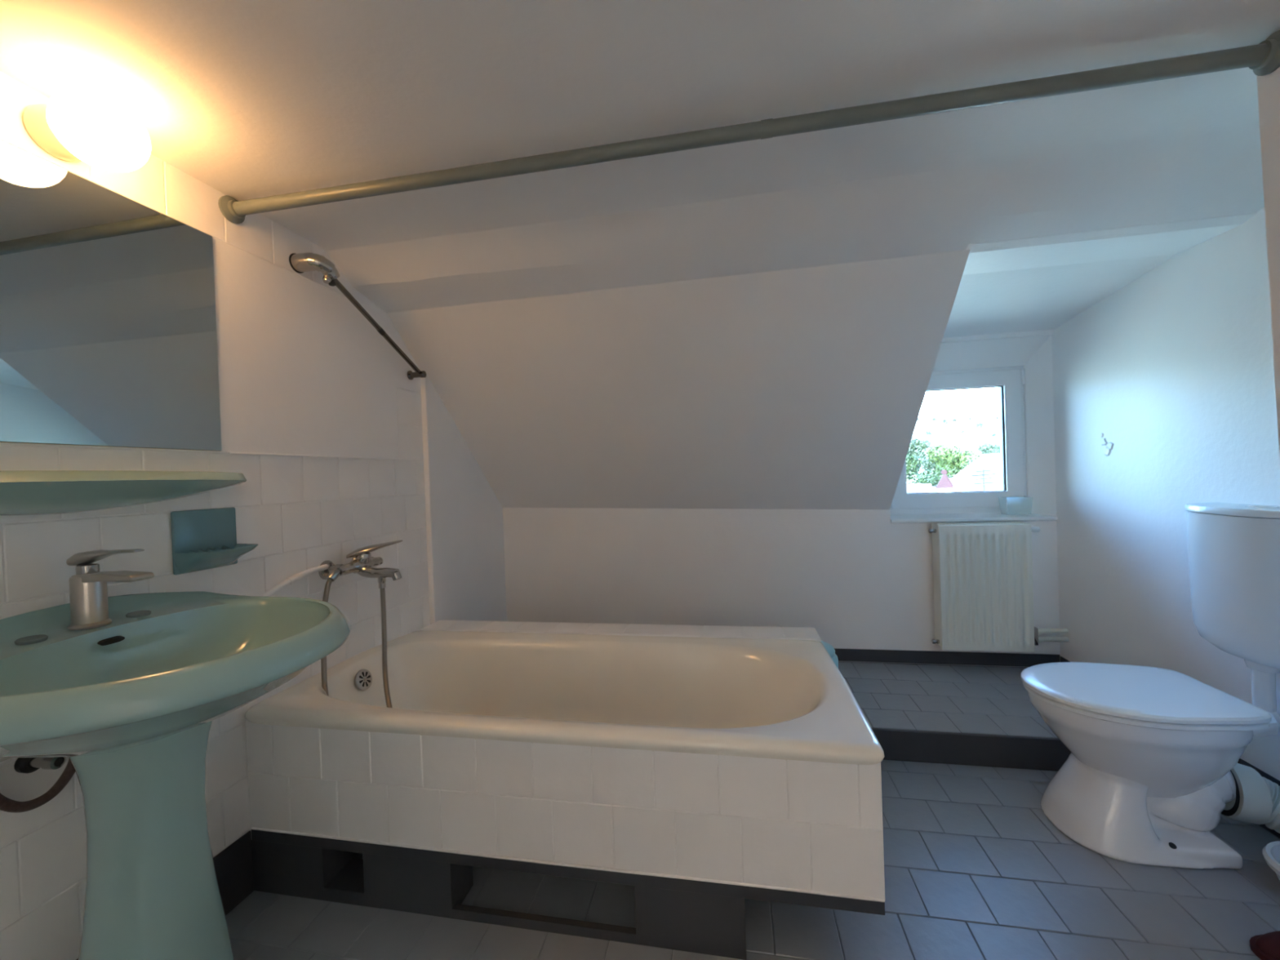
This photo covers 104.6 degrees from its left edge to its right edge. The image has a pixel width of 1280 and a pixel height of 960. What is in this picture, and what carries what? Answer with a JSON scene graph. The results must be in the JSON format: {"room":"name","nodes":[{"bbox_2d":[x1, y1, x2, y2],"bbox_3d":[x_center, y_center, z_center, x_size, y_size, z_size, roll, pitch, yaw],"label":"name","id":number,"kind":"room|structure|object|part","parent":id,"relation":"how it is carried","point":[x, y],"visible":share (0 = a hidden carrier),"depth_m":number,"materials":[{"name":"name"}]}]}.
{"room":"bathroom","nodes":[
{"label":"bathroom","id":0,"kind":"room"},
{"bbox_2d":[0,71,506,959],"bbox_3d":[-1.135,0.176,1.302,0.144,2.120,3.320,-2,1,10],"label":"wall","id":1,"kind":"structure","parent":0,"point":[338,452],"depth_m":1.41,"materials":[{"name":"white tile"}]},
{"bbox_2d":[13,756,66,773],"bbox_3d":[-1.112,0.525,0.918,0.065,0.038,0.038,-2,1,10],"label":"angle valve","id":2,"kind":"object","parent":1,"relation":"attached to","point":[22,765],"visible":0.73,"depth_m":0.91,"materials":[{"name":"silver metal"}]},
{"bbox_2d":[22,86,151,172],"bbox_3d":[-1.080,-0.683,0.973,0.187,0.138,0.138,-2,1,10],"label":"wall lamp","id":3,"kind":"object","parent":1,"relation":"attached to","point":[91,126],"visible":1,"depth_m":0.94,"materials":[{"name":"beige glass"}]},
{"bbox_3d":[-1.148,-0.693,0.987,0.049,0.096,0.096,-2,1,10],"label":"plate","id":4,"kind":"part","parent":3,"relation":"part of","materials":[{"name":"beige glass"}]},
{"bbox_2d":[0,140,222,451],"bbox_3d":[-1.160,-0.349,0.966,0.006,0.558,0.650,-2,1,10],"label":"wall mirror","id":5,"kind":"object","parent":1,"relation":"attached to","point":[108,338],"visible":1,"depth_m":1.04,"materials":[{"name":"silver mirror"}]},
{"bbox_2d":[0,470,246,515],"bbox_3d":[-1.086,0.024,0.959,0.134,0.082,0.704,-2,1,10],"label":"shelf","id":6,"kind":"object","parent":1,"relation":"attached to","point":[27,492],"visible":1,"depth_m":0.95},
{"bbox_2d":[75,830,253,959],"bbox_3d":[-1.122,1.036,0.945,0.004,0.166,0.796,-2,1,10],"label":"baseboard","id":7,"kind":"structure","parent":1,"relation":"attached to","point":[233,864],"depth_m":1.29,"materials":[{"name":"black tile"}]},
{"bbox_3d":[-1.113,-0.353,1.259,0.010,0.561,1.462,-2,1,10],"label":"painted panel","id":8,"kind":"part","parent":1,"relation":"part of","materials":[{"name":"white paint"}]},
{"bbox_2d":[170,506,257,574],"bbox_3d":[-1.051,0.148,1.237,0.094,0.151,0.160,-2,1,10],"label":"soap dish","id":9,"kind":"object","parent":1,"relation":"attached to","point":[202,539],"visible":1,"depth_m":1.22,"materials":[{"name":"teal ceramic"}]},
{"bbox_2d":[172,543,257,573],"bbox_3d":[-1.046,0.195,1.237,0.087,0.051,0.160,-2,1,10],"label":"tray","id":10,"kind":"object","parent":9,"relation":"on","point":[196,557],"depth_m":1.21,"materials":[{"name":"teal ceramic"}]},
{"bbox_2d":[261,564,328,596],"bbox_3d":[-1.042,0.324,1.454,0.020,0.099,0.296,-2,1,10],"label":"pipe","id":11,"kind":"object","parent":1,"relation":"attached to","point":[292,579],"visible":0.74,"depth_m":1.47,"materials":[{"name":"paint"}]},
{"bbox_2d":[288,252,426,379],"bbox_3d":[-0.968,-0.564,1.792,0.102,0.294,0.583,-2,1,10],"label":"shower head","id":12,"kind":"object","parent":1,"relation":"attached to","point":[300,263],"visible":1,"depth_m":1.56,"materials":[{"name":"silver metal"}]},
{"bbox_3d":[-0.983,-0.632,1.576,0.024,0.024,0.021,-2,1,10],"label":"clip knob","id":13,"kind":"part","parent":12,"relation":"part of","materials":[{"name":"silver metal"}]},
{"bbox_3d":[-0.951,-0.547,1.817,0.018,0.236,0.497,-2,1,8],"label":"rod","id":14,"kind":"part","parent":12,"relation":"part of","materials":[{"name":"silver metal"}]},
{"bbox_2d":[318,539,402,583],"bbox_3d":[-0.906,0.280,1.647,0.220,0.133,0.232,-2,1,10],"label":"mixer tap","id":15,"kind":"object","parent":1,"relation":"attached to","point":[362,563],"visible":1,"depth_m":1.64,"materials":[{"name":"silver metal"}]},
{"bbox_2d":[320,578,332,696],"bbox_3d":[-0.963,0.499,1.517,0.034,0.401,0.105,-2,1,-16],"label":"shower hose","id":16,"kind":"object","parent":15,"relation":"attached to","point":[326,594],"visible":0.53,"depth_m":1.51,"materials":[{"name":"silver metal"}]},
{"bbox_3d":[-0.905,0.236,1.689,0.170,0.047,0.060,-2,1,-26],"label":"lever","id":17,"kind":"part","parent":15,"relation":"part of","materials":[{"name":"silver metal"}]},
{"bbox_3d":[-0.880,0.303,1.655,0.146,0.050,0.038,-2,1,10],"label":"spout","id":18,"kind":"part","parent":15,"relation":"part of","materials":[{"name":"silver metal"}]},
{"bbox_2d":[377,576,386,583],"bbox_3d":[-0.863,0.332,1.654,0.024,0.026,0.024,-2,1,10],"label":"outlet","id":19,"kind":"object","parent":15,"relation":"attached to","point":[381,580],"depth_m":1.64,"materials":[{"name":"silver metal"}]},
{"bbox_2d":[378,582,392,707],"bbox_3d":[-0.818,0.541,1.592,0.023,0.411,0.170,-2,1,-31],"label":"shower hose","id":20,"kind":"object","parent":15,"relation":"hanging from","point":[386,687],"visible":0.93,"depth_m":1.64,"materials":[{"name":"silver metal"}]},
{"bbox_3d":[-0.971,-0.511,2.062,0.006,0.275,0.170,-2,1,10],"label":"painted panel","id":21,"kind":"part","parent":1,"relation":"part of","materials":[{"name":"white paint"}]},
{"bbox_2d":[217,30,1279,223],"bbox_3d":[0.047,-0.771,1.139,2.350,0.068,0.068,-2,1,10],"label":"rail","id":22,"kind":"object","parent":1,"relation":"attached to","point":[1264,58],"visible":1,"depth_m":1.07,"materials":[{"name":"silver metal"}]},
{"bbox_2d":[0,0,1279,509],"bbox_3d":[0.265,-0.392,1.008,3.000,1.180,3.370,-2,1,10],"label":"ceiling","id":23,"kind":"structure","parent":0,"point":[764,323],"depth_m":1.33,"materials":[{"name":"white paint"}]},
{"bbox_2d":[225,661,1279,959],"bbox_3d":[0.328,1.070,1.086,3.000,0.234,3.400,-2,1,10],"label":"floor","id":24,"kind":"structure","parent":0,"point":[975,868],"depth_m":1.25,"materials":[{"name":"grey ceramic tile"},{"name":"dark grout"}]},
{"bbox_2d":[0,591,351,959],"bbox_3d":[-0.856,0.673,0.933,0.552,0.874,0.620,-2,1,10],"label":"washbasin","id":25,"kind":"object","parent":24,"relation":"on","point":[133,701],"visible":1,"depth_m":0.88,"materials":[{"name":"teal ceramic"}]},
{"bbox_2d":[0,758,75,812],"bbox_3d":[-1.117,0.536,0.904,0.020,0.137,0.150,-2,1,10],"label":"hose","id":26,"kind":"object","parent":25,"relation":"hanging from","point":[7,805],"visible":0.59,"depth_m":0.91,"materials":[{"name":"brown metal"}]},
{"bbox_2d":[66,548,154,630],"bbox_3d":[-1.014,0.207,0.946,0.163,0.148,0.058,-2,1,10],"label":"tap","id":27,"kind":"object","parent":25,"relation":"on","point":[88,588],"visible":1,"depth_m":0.94,"materials":[{"name":"silver metal"}]},
{"bbox_3d":[-1.019,0.148,0.946,0.152,0.030,0.042,-2,1,10],"label":"lever","id":28,"kind":"part","parent":27,"relation":"part of","materials":[{"name":"silver metal"}]},
{"bbox_3d":[-1.007,0.186,0.944,0.146,0.019,0.038,-2,1,10],"label":"spout","id":29,"kind":"part","parent":27,"relation":"part of","materials":[{"name":"silver metal"}]},
{"bbox_3d":[-0.867,0.355,0.929,0.551,0.238,0.620,-2,1,10],"label":"bowl","id":30,"kind":"part","parent":25,"relation":"part of","materials":[{"name":"teal ceramic"}]},
{"bbox_2d":[245,620,884,959],"bbox_3d":[-0.190,0.839,1.612,1.604,0.482,0.870,-2,1,10],"label":"surround","id":31,"kind":"object","parent":24,"relation":"on","point":[695,837],"visible":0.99,"depth_m":1.18,"materials":[{"name":"white tile"}]},
{"bbox_2d":[244,631,884,764],"bbox_3d":[-0.204,0.755,1.540,1.608,0.342,0.742,-2,1,10],"label":"bathtub","id":32,"kind":"object","parent":31,"relation":"in","point":[773,699],"visible":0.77,"depth_m":1.70,"materials":[{"name":"beige ceramic"}]},
{"bbox_2d":[821,640,838,668],"bbox_3d":[0.711,0.805,2.089,0.240,0.247,0.240,-2,1,10],"label":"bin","id":33,"kind":"object","parent":24,"relation":"on","point":[829,648],"visible":0.16,"depth_m":2.03,"materials":[{"name":"teal plastic"}]},
{"bbox_3d":[0.708,0.704,2.088,0.218,0.045,0.218,-2,1,10],"label":"bin lid","id":34,"kind":"part","parent":33,"relation":"part of","materials":[{"name":"teal plastic"}]},
{"bbox_2d":[1021,662,1279,869],"bbox_3d":[1.451,0.808,1.431,0.571,0.429,0.384,-2,1,10],"label":"toilet","id":35,"kind":"object","parent":24,"relation":"on","point":[1146,777],"visible":0.99,"depth_m":1.34,"materials":[{"name":"white ceramic"}]},
{"bbox_3d":[1.433,0.754,1.444,0.489,0.239,0.362,-2,1,10],"label":"bowl","id":36,"kind":"part","parent":35,"relation":"part of","materials":[{"name":"white ceramic"}]},
{"bbox_3d":[1.401,0.626,1.434,0.475,0.016,0.372,-2,1,10],"label":"seat","id":37,"kind":"part","parent":35,"relation":"part of","materials":[{"name":"white plastic"}]},
{"bbox_3d":[1.399,0.606,1.434,0.481,0.021,0.378,-2,1,10],"label":"lid","id":38,"kind":"part","parent":35,"relation":"part of","materials":[{"name":"white plastic"}]},
{"bbox_2d":[1221,763,1279,833],"bbox_3d":[1.721,0.881,1.367,0.178,0.171,0.152,-2,1,26],"label":"pipe","id":39,"kind":"object","parent":35,"relation":"attached to","point":[1257,800],"visible":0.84,"depth_m":1.33,"materials":[{"name":"white plastic"}]},
{"bbox_2d":[1249,930,1279,959],"bbox_3d":[1.455,0.998,1.045,0.255,0.057,0.094,-2,1,10],"label":"slipper","id":40,"kind":"object","parent":24,"relation":"on","point":[1266,946],"visible":1,"depth_m":1.06,"materials":[{"name":"red fabric"}]},
{"bbox_2d":[1262,840,1279,880],"bbox_3d":[1.648,0.974,1.171,0.213,0.087,0.213,-2,1,10],"label":"bowl","id":41,"kind":"object","parent":24,"relation":"on","point":[1271,851],"visible":1,"depth_m":1.24,"materials":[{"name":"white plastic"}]},
{"bbox_2d":[502,334,1060,667],"bbox_3d":[0.582,0.201,2.664,3.020,1.920,0.188,-2,1,10],"label":"wall","id":42,"kind":"structure","parent":0,"point":[862,580],"depth_m":2.55,"materials":[{"name":"white paint"}]},
{"bbox_2d":[834,648,1059,666],"bbox_3d":[0.611,0.897,2.573,2.766,0.062,0.005,-2,1,10],"label":"baseboard","id":43,"kind":"structure","parent":42,"relation":"attached to","point":[1015,660],"depth_m":2.41,"materials":[{"name":"black tile"}]},
{"bbox_2d":[889,365,1057,523],"bbox_3d":[1.596,-0.175,2.458,0.719,0.755,0.192,-2,1,10],"label":"window","id":44,"kind":"structure","parent":42,"relation":"in","point":[984,505],"depth_m":2.45,"materials":[{"name":"white plastic"}]},
{"bbox_3d":[1.603,0.186,2.430,0.719,0.033,0.129,-2,1,10],"label":"sill","id":45,"kind":"part","parent":44,"relation":"part of","materials":[{"name":"white plastic"}]},
{"bbox_2d":[998,496,1033,515],"bbox_3d":[1.818,0.124,2.392,0.114,0.084,0.072,-2,1,10],"label":"box","id":46,"kind":"object","parent":44,"relation":"on","point":[1009,505],"visible":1,"depth_m":2.36,"materials":[{"name":"white plastic"}]},
{"bbox_2d":[928,521,1039,653],"bbox_3d":[1.619,0.498,2.331,0.467,0.592,0.098,-2,1,10],"label":"panel radiator","id":47,"kind":"object","parent":42,"relation":"attached to","point":[983,590],"visible":1,"depth_m":2.29,"materials":[{"name":"white metal"}]},
{"bbox_2d":[933,521,1029,524],"bbox_3d":[1.598,0.207,2.329,0.384,0.009,0.074,-2,1,10],"label":"grille","id":48,"kind":"object","parent":47,"relation":"attached to","point":[985,522],"depth_m":2.32,"materials":[{"name":"white metal"}]},
{"bbox_2d":[1031,526,1039,532],"bbox_3d":[1.812,0.229,2.278,0.052,0.026,0.026,-2,1,10],"label":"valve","id":49,"kind":"object","parent":47,"relation":"attached to","point":[1035,529],"depth_m":2.27,"materials":[{"name":"white plastic"}]},
{"bbox_2d":[1051,66,1279,780],"bbox_3d":[1.501,0.086,0.864,0.550,2.120,3.420,-2,1,10],"label":"wall","id":50,"kind":"structure","parent":0,"point":[1166,388],"depth_m":1.72,"materials":[{"name":"white paint"}]},
{"bbox_2d":[1037,627,1068,643],"bbox_3d":[1.895,0.715,2.274,0.126,0.069,0.030,-2,1,10],"label":"pipes","id":51,"kind":"object","parent":50,"relation":"attached to","point":[1041,631],"visible":0.85,"depth_m":2.27,"materials":[{"name":"white plastic"}]},
{"bbox_2d":[1060,656,1279,838],"bbox_3d":[1.839,0.923,1.586,0.005,0.170,1.487,-2,1,10],"label":"baseboard","id":52,"kind":"structure","parent":50,"relation":"attached to","point":[1261,773],"depth_m":1.43,"materials":[{"name":"grey paint"}]},
{"bbox_2d":[1184,502,1279,673],"bbox_3d":[1.708,0.302,1.386,0.144,0.460,0.394,-2,1,10],"label":"toilet cistern","id":53,"kind":"object","parent":50,"relation":"attached to","point":[1234,548],"visible":1,"depth_m":1.36,"materials":[{"name":"white ceramic"}]},
{"bbox_3d":[1.700,0.085,1.384,0.144,0.021,0.394,-2,1,10],"label":"tank lid","id":54,"kind":"part","parent":53,"relation":"part of","materials":[{"name":"white ceramic"}]},
{"bbox_2d":[1251,669,1279,724],"bbox_3d":[1.745,0.611,1.385,0.048,0.164,0.062,-2,1,10],"label":"pipe","id":55,"kind":"object","parent":53,"relation":"attached to","point":[1263,684],"visible":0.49,"depth_m":1.37,"materials":[{"name":"white plastic"}]},
{"label":"outside","id":56,"kind":"structure","parent":0,"visible":0},
{"bbox_2d":[906,418,999,484],"bbox_3d":[143.636,-14.438,125.881,560.000,34.352,290.000,-2,1,10],"label":"ground","id":57,"kind":"structure","parent":56,"point":[948,433],"depth_m":147.97,"materials":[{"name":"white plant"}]},
{"bbox_2d":[906,453,922,484],"bbox_3d":[17.945,3.162,33.332,2.038,10.527,2.553,-2,1,10],"label":"tree","id":58,"kind":"object","parent":57,"relation":"on","point":[913,464],"visible":0.41,"depth_m":32.34,"materials":[{"name":"green plant"}]},
{"bbox_2d":[907,436,931,483],"bbox_3d":[26.523,1.464,48.023,3.348,11.317,3.721,-2,1,28],"label":"tree","id":59,"kind":"object","parent":57,"relation":"on","point":[918,447],"visible":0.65,"depth_m":46.72,"materials":[{"name":"green plant"}]},
{"bbox_2d":[923,431,933,435],"bbox_3d":[81.585,-13.380,140.344,2.932,1.433,3.107,-2,1,10],"label":"shrub","id":60,"kind":"object","parent":57,"relation":"on","point":[926,433],"visible":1,"depth_m":140.05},
{"bbox_2d":[920,456,937,484],"bbox_3d":[24.112,3.054,40.363,2.132,10.164,1.637,-2,1,10],"label":"tree","id":61,"kind":"object","parent":57,"relation":"on","point":[926,464],"visible":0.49,"depth_m":40.21,"materials":[{"name":"green plant"}]},
{"bbox_2d":[916,468,942,487],"bbox_3d":[17.895,3.874,30.315,1.806,9.166,1.873,-2,1,10],"label":"tree","id":62,"kind":"object","parent":57,"relation":"on","point":[929,476],"visible":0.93,"depth_m":29.87,"materials":[{"name":"green plant"}]},
{"bbox_2d":[906,483,955,493],"bbox_3d":[11.456,4.475,20.841,3.700,8.606,3.100,-2,1,20],"label":"house","id":63,"kind":"structure","parent":57,"relation":"on","point":[911,488],"depth_m":20.22,"materials":[{"name":"beige paint"}]},
{"bbox_2d":[927,417,940,422],"bbox_3d":[140.492,-28.946,236.561,5.686,2.894,4.113,-2,1,10],"label":"shrub","id":64,"kind":"object","parent":57,"relation":"on","point":[928,418],"visible":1,"depth_m":235.94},
{"bbox_2d":[940,418,947,423],"bbox_3d":[138.984,-26.538,224.976,3.703,2.784,4.807,-2,1,10],"label":"shrub","id":65,"kind":"object","parent":57,"relation":"on","point":[944,420],"visible":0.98,"depth_m":224.20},
{"bbox_2d":[935,469,953,492],"bbox_3d":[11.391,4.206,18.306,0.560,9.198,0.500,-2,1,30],"label":"house","id":66,"kind":"structure","parent":57,"relation":"on","point":[944,485],"depth_m":18.09,"materials":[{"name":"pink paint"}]},
{"bbox_2d":[926,443,981,478],"bbox_3d":[19.706,3.026,30.833,2.891,10.727,3.102,-2,1,10],"label":"tree","id":67,"kind":"object","parent":57,"relation":"on","point":[953,462],"visible":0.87,"depth_m":30.36,"materials":[{"name":"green plant"}]},
{"bbox_2d":[947,415,959,421],"bbox_3d":[148.770,-28.902,234.441,4.608,3.043,4.860,-2,1,10],"label":"shrub","id":68,"kind":"object","parent":57,"relation":"on","point":[956,417],"visible":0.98,"depth_m":234.53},
{"bbox_2d":[950,453,1001,491],"bbox_3d":[17.846,3.629,22.188,8.100,9.818,5.200,-2,1,34],"label":"house","id":69,"kind":"structure","parent":57,"relation":"on","point":[963,481],"depth_m":22.32,"materials":[{"name":"beige paint"}]},
{"bbox_2d":[971,469,995,490],"bbox_3d":[13.182,0.312,18.941,0.843,1.450,0.078,-2,1,6],"label":"tv aerial","id":70,"kind":"object","parent":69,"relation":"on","point":[984,470],"visible":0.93,"depth_m":18.92,"materials":[{"name":"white metal"}]},
{"bbox_2d":[973,422,986,427],"bbox_3d":[141.848,-22.713,206.369,4.638,2.574,4.605,-2,1,10],"label":"shrub","id":71,"kind":"object","parent":57,"relation":"on","point":[979,425],"visible":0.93,"depth_m":205.74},
{"bbox_2d":[977,442,999,453],"bbox_3d":[26.410,2.641,36.773,2.047,10.899,1.975,-2,1,10],"label":"tree","id":72,"kind":"object","parent":57,"relation":"on","point":[987,448],"visible":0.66,"depth_m":36.41,"materials":[{"name":"green plant"}]},
{"bbox_2d":[987,432,999,437],"bbox_3d":[95.512,-12.081,133.512,2.635,1.384,2.386,-2,1,10],"label":"shrub","id":73,"kind":"object","parent":57,"relation":"on","point":[989,434],"visible":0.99,"depth_m":133.29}
]}

